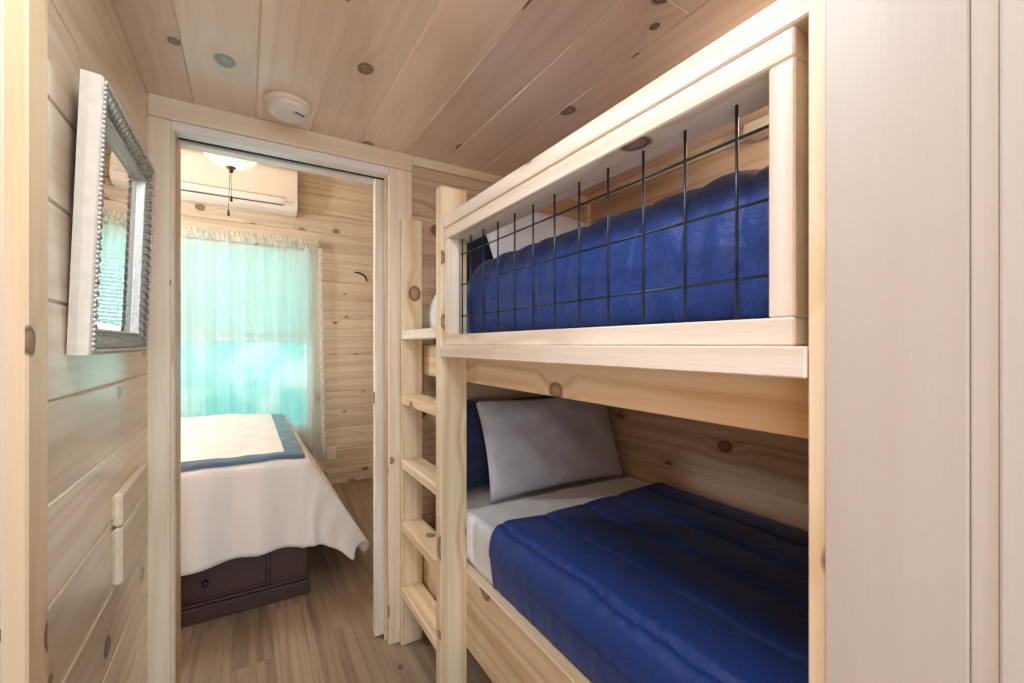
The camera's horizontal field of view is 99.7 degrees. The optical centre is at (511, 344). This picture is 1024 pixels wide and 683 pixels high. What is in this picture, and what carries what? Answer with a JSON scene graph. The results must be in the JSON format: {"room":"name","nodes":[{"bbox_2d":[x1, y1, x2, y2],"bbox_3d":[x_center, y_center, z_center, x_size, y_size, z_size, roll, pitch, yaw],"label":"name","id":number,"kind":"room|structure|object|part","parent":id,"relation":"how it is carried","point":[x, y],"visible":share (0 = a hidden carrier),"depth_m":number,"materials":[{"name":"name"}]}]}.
{"room":"bunk bed hallway","nodes":[
{"label":"bunk bed hallway","id":0,"kind":"room"},
{"bbox_2d":[48,0,147,682],"bbox_3d":[-0.845,0.219,0.801,0.060,2.062,1.650,0,0,-32],"label":"wall","id":1,"kind":"structure","parent":0,"point":[97,404],"depth_m":0.85,"materials":[{"name":"brown wood"}]},
{"bbox_2d":[0,0,3,682],"bbox_3d":[-0.720,0.219,0.625,0.029,2.062,0.150,0,0,-32],"label":"trim","id":2,"kind":"structure","parent":1,"relation":"attached to","point":[1,1],"depth_m":0.57,"materials":[{"name":"brown wood"}]},
{"bbox_2d":[4,0,47,682],"bbox_3d":[-0.692,0.219,0.599,0.050,2.062,0.071,0,0,-32],"label":"trim","id":3,"kind":"structure","parent":1,"relation":"attached to","point":[25,21],"depth_m":0.58,"materials":[{"name":"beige wood"}]},
{"bbox_2d":[66,69,155,354],"bbox_3d":[-0.889,-0.236,0.985,0.054,0.508,0.504,0,0,-32],"label":"wall mirror","id":4,"kind":"object","parent":1,"relation":"attached to","point":[113,207],"visible":1,"depth_m":0.90,"materials":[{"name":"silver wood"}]},
{"bbox_2d":[95,135,137,331],"bbox_3d":[-0.899,-0.236,0.979,0.002,0.410,0.406,2,-1,-32],"label":"mirror glass","id":5,"kind":"object","parent":4,"relation":"attached to","point":[117,255],"depth_m":0.99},
{"bbox_3d":[-0.890,-0.235,0.985,0.031,0.502,0.498,2,-1,-32],"label":"frame","id":6,"kind":"part","parent":4,"relation":"part of","materials":[{"name":"silver metal"}]},
{"bbox_2d":[112,492,146,585],"bbox_3d":[-1.019,0.505,1.158,0.019,0.137,0.310,0,0,-32],"label":"wall block","id":7,"kind":"object","parent":1,"relation":"attached to","point":[127,539],"visible":0.84,"depth_m":1.08,"materials":[{"name":"brown wood"}]},
{"bbox_2d":[112,464,146,526],"bbox_3d":[-1.019,0.394,1.158,0.019,0.080,0.310,0,0,-32],"label":"wall block","id":8,"kind":"object","parent":1,"relation":"attached to","point":[125,499],"visible":1,"depth_m":1.09,"materials":[{"name":"brown wood"}]},
{"bbox_2d":[181,148,372,469],"bbox_3d":[-2.250,-0.225,3.559,4.100,2.950,0.100,0,0,-32],"label":"wall","id":9,"kind":"structure","parent":0,"point":[337,213],"depth_m":3.91,"materials":[{"name":"brown wood"}]},
{"bbox_2d":[181,149,297,216],"bbox_3d":[-2.174,-1.276,3.430,0.835,0.362,0.199,0,0,-32],"label":"air conditioner","id":10,"kind":"object","parent":9,"relation":"attached to","point":[262,188],"visible":0.7,"depth_m":3.38,"materials":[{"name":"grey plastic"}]},
{"bbox_2d":[181,237,316,434],"bbox_3d":[-2.200,-0.028,3.554,1.080,1.615,0.110,0,0,-32],"label":"window","id":11,"kind":"structure","parent":9,"relation":"in","point":[308,426],"depth_m":3.81,"materials":[{"name":"plastic"}]},
{"bbox_2d":[181,238,310,340],"bbox_3d":[-2.196,-0.430,3.548,1.000,0.790,0.030,0,0,-32],"label":"window blind","id":12,"kind":"object","parent":11,"relation":"attached to","point":[278,253],"visible":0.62,"depth_m":3.54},
{"bbox_3d":[-2.196,-0.043,3.548,0.996,0.015,0.022,0,0,-32],"label":"rail","id":13,"kind":"part","parent":12,"relation":"part of","materials":[{"name":"white plastic"}]},
{"bbox_3d":[-2.188,0.765,3.535,1.080,0.030,0.065,0,0,-32],"label":"sill","id":14,"kind":"part","parent":11,"relation":"part of","materials":[{"name":"brown wood"}]},
{"bbox_2d":[182,231,322,247],"bbox_3d":[-2.139,-0.855,3.521,1.090,0.012,0.081,0,0,-32],"label":"curtain rod","id":15,"kind":"object","parent":9,"relation":"attached to","point":[182,231],"visible":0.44,"depth_m":3.51,"materials":[{"name":"white plastic"}]},
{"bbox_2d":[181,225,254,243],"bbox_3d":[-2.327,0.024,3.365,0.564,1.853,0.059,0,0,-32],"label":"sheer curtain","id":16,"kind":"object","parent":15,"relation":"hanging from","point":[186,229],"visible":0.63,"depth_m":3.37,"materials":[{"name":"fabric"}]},
{"bbox_2d":[257,233,325,454],"bbox_3d":[-1.855,0.029,3.655,0.524,1.883,0.059,0,0,-32],"label":"sheer curtain","id":17,"kind":"object","parent":15,"relation":"hanging from","point":[267,237],"visible":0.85,"depth_m":3.77,"materials":[{"name":"fabric"}]},
{"bbox_2d":[327,446,335,459],"bbox_3d":[-1.621,0.968,3.882,0.076,0.115,0.008,0,0,-32],"label":"wall outlet","id":18,"kind":"object","parent":9,"relation":"attached to","point":[331,450],"visible":1,"depth_m":3.88,"materials":[{"name":"white plastic"}]},
{"bbox_2d":[322,463,372,483],"bbox_3d":[-2.217,1.183,3.506,3.900,0.135,0.024,0,0,-32],"label":"baseboard","id":19,"kind":"structure","parent":9,"relation":"attached to","point":[359,472],"depth_m":3.95,"materials":[{"name":"brown wood"}]},
{"bbox_2d":[181,478,492,682],"bbox_3d":[-0.852,1.280,1.384,4.200,0.060,5.350,0,0,-32],"label":"floor","id":20,"kind":"structure","parent":0,"point":[325,634],"depth_m":1.83,"materials":[{"name":"wood"}]},
{"bbox_2d":[181,547,309,627],"bbox_3d":[-2.270,1.020,2.261,2.045,0.460,1.509,0,0,-32],"label":"bed","id":21,"kind":"object","parent":20,"relation":"on","point":[236,585],"visible":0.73,"depth_m":2.03,"materials":[{"name":"brown wood"}]},
{"bbox_3d":[-1.377,1.072,1.941,0.028,0.028,0.029,0,0,-32],"label":"knob","id":22,"kind":"part","parent":21,"relation":"part of","materials":[{"name":"black metal"}]},
{"bbox_3d":[-1.486,1.048,1.903,0.705,0.195,0.016,0,0,-32],"label":"drawer","id":23,"kind":"part","parent":21,"relation":"part of","materials":[{"name":"brown wood"}]},
{"bbox_3d":[-2.271,0.687,2.277,1.960,0.204,1.440,0,0,-32],"label":"mattress","id":24,"kind":"object","parent":21,"relation":"on","visible":0},
{"bbox_2d":[181,414,368,575],"bbox_3d":[-2.159,0.863,2.297,2.436,0.704,1.575,0,0,-32],"label":"duvet","id":25,"kind":"object","parent":24,"relation":"on","point":[252,486],"visible":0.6,"depth_m":2.09,"materials":[{"name":"beige fabric"}]},
{"bbox_2d":[400,0,808,682],"bbox_3d":[0.396,0.358,1.406,1.051,1.783,1.620,0,0,-32],"label":"bunk bed","id":26,"kind":"object","parent":20,"relation":"on","point":[753,374],"visible":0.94,"depth_m":0.88,"materials":[{"name":"yellow wood"}]},
{"bbox_3d":[-0.207,0.358,1.480,0.099,1.783,0.038,0,0,-32],"label":"post","id":27,"kind":"part","parent":26,"relation":"part of","materials":[{"name":"yellow wood"}]},
{"bbox_3d":[0.049,0.914,1.193,0.036,0.262,1.620,0,0,-32],"label":"rail","id":28,"kind":"part","parent":26,"relation":"part of","materials":[{"name":"yellow wood"}]},
{"bbox_2d":[435,476,623,682],"bbox_3d":[0.455,0.744,1.443,0.903,0.211,1.610,0,0,-32],"label":"mattress","id":29,"kind":"object","parent":26,"relation":"on","point":[479,497],"visible":0.03,"depth_m":1.86,"materials":[{"name":"white fabric"}]},
{"bbox_2d":[467,395,556,490],"bbox_3d":[0.015,0.438,2.017,0.681,0.396,0.137,0,0,-32],"label":"pillow","id":30,"kind":"object","parent":29,"relation":"on","point":[477,460],"visible":0.16,"depth_m":1.87,"materials":[{"name":"blue fabric"}]},
{"bbox_2d":[475,397,623,502],"bbox_3d":[0.195,0.435,1.972,0.737,0.395,0.220,0,0,-30],"label":"pillow","id":31,"kind":"object","parent":29,"relation":"on","point":[532,444],"visible":0.98,"depth_m":1.87,"materials":[{"name":"grey fabric"}]},
{"bbox_2d":[467,477,650,584],"bbox_3d":[0.293,0.696,1.695,0.921,0.169,0.380,0,0,-32],"label":"sheet","id":32,"kind":"object","parent":29,"relation":"on","point":[481,522],"visible":0.41,"depth_m":1.65,"materials":[{"name":"white fabric"}]},
{"bbox_2d":[489,483,808,682],"bbox_3d":[0.574,0.677,1.226,0.945,0.205,1.109,0,0,-32],"label":"comforter","id":33,"kind":"object","parent":29,"relation":"on","point":[657,582],"visible":0.79,"depth_m":1.10,"materials":[{"name":"blue fabric"}]},
{"bbox_3d":[0.049,0.065,1.193,0.036,0.126,1.620,0,0,-32],"label":"rail","id":34,"kind":"part","parent":26,"relation":"part of","materials":[{"name":"yellow wood"}]},
{"bbox_3d":[0.110,-0.408,0.977,0.089,0.041,1.149,0,0,-32],"label":"rail","id":35,"kind":"part","parent":26,"relation":"part of","materials":[{"name":"brown wood"}]},
{"bbox_3d":[0.095,-0.017,1.004,0.089,0.035,1.080,0,0,-32],"label":"guard rail","id":36,"kind":"part","parent":26,"relation":"part of","materials":[{"name":"brown wood"}]},
{"bbox_3d":[0.095,-0.368,1.004,0.089,0.037,1.080,0,0,-32],"label":"rail","id":37,"kind":"part","parent":26,"relation":"part of","materials":[{"name":"brown wood"}]},
{"bbox_3d":[0.463,-0.077,1.448,0.883,0.146,1.610,0,0,-32],"label":"mattress","id":38,"kind":"object","parent":26,"relation":"on","visible":0},
{"bbox_2d":[429,294,467,333],"bbox_3d":[0.088,-0.119,1.939,0.878,0.218,0.365,0,0,-32],"label":"sheet","id":39,"kind":"object","parent":38,"relation":"on","point":[432,310],"visible":0.05,"depth_m":1.78,"materials":[{"name":"white fabric"}]},
{"bbox_2d":[486,212,590,258],"bbox_3d":[0.183,-0.420,1.923,0.667,0.373,0.289,0,0,-28],"label":"pillow","id":40,"kind":"object","parent":39,"relation":"on","point":[543,230],"visible":0.25,"depth_m":1.80,"materials":[{"name":"white fabric"}]},
{"bbox_2d":[467,235,492,281],"bbox_3d":[0.058,-0.325,2.032,0.662,0.416,0.146,0,0,-29],"label":"pillow","id":41,"kind":"object","parent":38,"relation":"on","point":[477,255],"visible":0.06,"depth_m":1.88,"materials":[{"name":"blue fabric"}]},
{"bbox_2d":[467,166,769,333],"bbox_3d":[0.543,-0.186,1.290,0.963,0.301,1.256,0,0,-32],"label":"comforter","id":42,"kind":"object","parent":38,"relation":"on","point":[711,240],"visible":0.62,"depth_m":0.84,"materials":[{"name":"blue fabric"}]},
{"bbox_2d":[174,132,583,682],"bbox_3d":[-1.030,-0.225,1.577,4.100,2.950,0.135,0,0,-32],"label":"wall","id":43,"kind":"structure","parent":0,"point":[425,182],"depth_m":1.83,"materials":[{"name":"brown wood"}]},
{"bbox_2d":[147,115,170,682],"bbox_3d":[-1.152,0.255,1.411,0.062,1.990,0.021,0,0,-32],"label":"trim","id":44,"kind":"structure","parent":43,"relation":"attached to","point":[158,129],"depth_m":1.40,"materials":[{"name":"brown wood"}]},
{"bbox_2d":[171,130,173,682],"bbox_3d":[-1.159,0.270,1.488,0.007,1.960,0.150,0,0,-32],"label":"trim","id":45,"kind":"structure","parent":43,"relation":"attached to","point":[172,131],"depth_m":1.43,"materials":[{"name":"brown wood"}]},
{"bbox_2d":[147,93,411,171],"bbox_3d":[-0.803,-0.776,1.625,0.876,0.071,0.023,0,0,-32],"label":"trim","id":46,"kind":"structure","parent":43,"relation":"attached to","point":[172,109],"depth_m":1.56,"materials":[{"name":"brown wood"}]},
{"bbox_2d":[171,121,388,184],"bbox_3d":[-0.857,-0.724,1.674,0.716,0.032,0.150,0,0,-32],"label":"trim","id":47,"kind":"structure","parent":43,"relation":"attached to","point":[183,130],"depth_m":1.62,"materials":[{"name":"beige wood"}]},
{"bbox_2d":[373,179,383,635],"bbox_3d":[-0.268,0.266,2.042,0.756,1.944,0.035,0,0,-32],"label":"door","id":48,"kind":"structure","parent":43,"relation":"in","point":[378,185],"depth_m":1.84,"materials":[{"name":"brown wood"}]},
{"bbox_2d":[388,167,411,644],"bbox_3d":[-0.474,0.255,1.828,0.098,1.990,0.021,0,0,-32],"label":"trim","id":49,"kind":"structure","parent":43,"relation":"attached to","point":[399,181],"depth_m":1.80,"materials":[{"name":"brown wood"}]},
{"bbox_2d":[412,156,585,203],"bbox_3d":[-0.007,-0.792,2.116,0.993,0.040,0.018,0,0,-32],"label":"trim","id":50,"kind":"structure","parent":43,"relation":"attached to","point":[419,162],"depth_m":1.97,"materials":[{"name":"brown wood"}]},
{"bbox_2d":[111,0,776,195],"bbox_3d":[0.283,-0.852,0.732,2.450,0.080,2.950,0,0,-32],"label":"ceiling","id":51,"kind":"structure","parent":0,"point":[486,86],"depth_m":1.23,"materials":[{"name":"brown wood"}]},
{"bbox_2d":[262,91,311,123],"bbox_3d":[-0.754,-0.788,1.452,0.148,0.045,0.148,0,0,-32],"label":"smoke detector","id":52,"kind":"object","parent":51,"relation":"attached to","point":[287,107],"visible":1,"depth_m":1.42,"materials":[{"name":"beige plastic"}]},
{"bbox_2d":[591,136,808,531],"bbox_3d":[0.920,0.219,1.653,0.100,2.062,2.050,0,0,-32],"label":"wall","id":53,"kind":"structure","parent":0,"point":[764,474],"depth_m":1.74,"materials":[{"name":"brown wood"}]},
{"bbox_2d":[584,205,590,223],"bbox_3d":[0.412,0.144,2.362,0.022,1.812,0.040,0,0,-32],"label":"trim","id":54,"kind":"structure","parent":53,"relation":"attached to","point":[587,209],"depth_m":2.35,"materials":[{"name":"brown wood"}]},
{"bbox_2d":[584,128,751,205],"bbox_3d":[0.827,-0.787,1.692,0.018,0.050,1.615,0,0,-32],"label":"trim","id":55,"kind":"structure","parent":53,"relation":"attached to","point":[731,136],"depth_m":1.89,"materials":[{"name":"brown wood"}]},
{"bbox_2d":[743,114,768,140],"bbox_3d":[1.030,-0.760,1.265,0.080,0.040,0.675,0,0,-32],"label":"trim","id":56,"kind":"structure","parent":53,"relation":"attached to","point":[758,123],"depth_m":1.50,"materials":[{"name":"brown wood"}]},
{"bbox_2d":[825,0,1023,682],"bbox_3d":[0.672,0.219,0.019,0.075,2.062,1.127,0,0,-32],"label":"wall","id":57,"kind":"structure","parent":0,"point":[898,72],"depth_m":0.42,"materials":[{"name":"brown wood"}]},
{"bbox_2d":[971,0,999,682],"bbox_3d":[0.421,0.219,0.382,0.022,2.062,0.018,0,0,-32],"label":"trim","id":58,"kind":"structure","parent":57,"relation":"attached to","point":[985,14],"depth_m":0.38,"materials":[{"name":"brown wood"}]},
{"bbox_3d":[-1.645,-1.700,2.604,4.130,0.100,2.360,0,0,-32],"label":"ceiling","id":59,"kind":"structure","parent":0,"visible":0},
{"bbox_2d":[204,153,256,215],"bbox_3d":[-1.634,-1.206,2.546,1.063,0.888,1.059,0,0,-32],"label":"ceiling fan","id":60,"kind":"object","parent":59,"relation":"hanging from","point":[231,164],"visible":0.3,"depth_m":2.53,"materials":[{"name":"white glass"}]},
{"bbox_3d":[-1.664,-1.106,2.557,0.300,0.112,0.300,0,0,-32],"label":"lamp shade","id":61,"kind":"part","parent":60,"relation":"part of","materials":[{"name":"white glass"}]},
{"bbox_3d":[0.859,0.219,0.693,1.010,2.062,0.080,0,0,-32],"label":"wall","id":62,"kind":"structure","parent":0,"visible":0},
{"bbox_2d":[809,0,824,682],"bbox_3d":[0.396,0.219,0.447,0.038,2.062,0.146,0,0,-32],"label":"trim","id":63,"kind":"structure","parent":62,"relation":"attached to","point":[816,7],"depth_m":0.49,"materials":[{"name":"yellow wood"}]}
]}

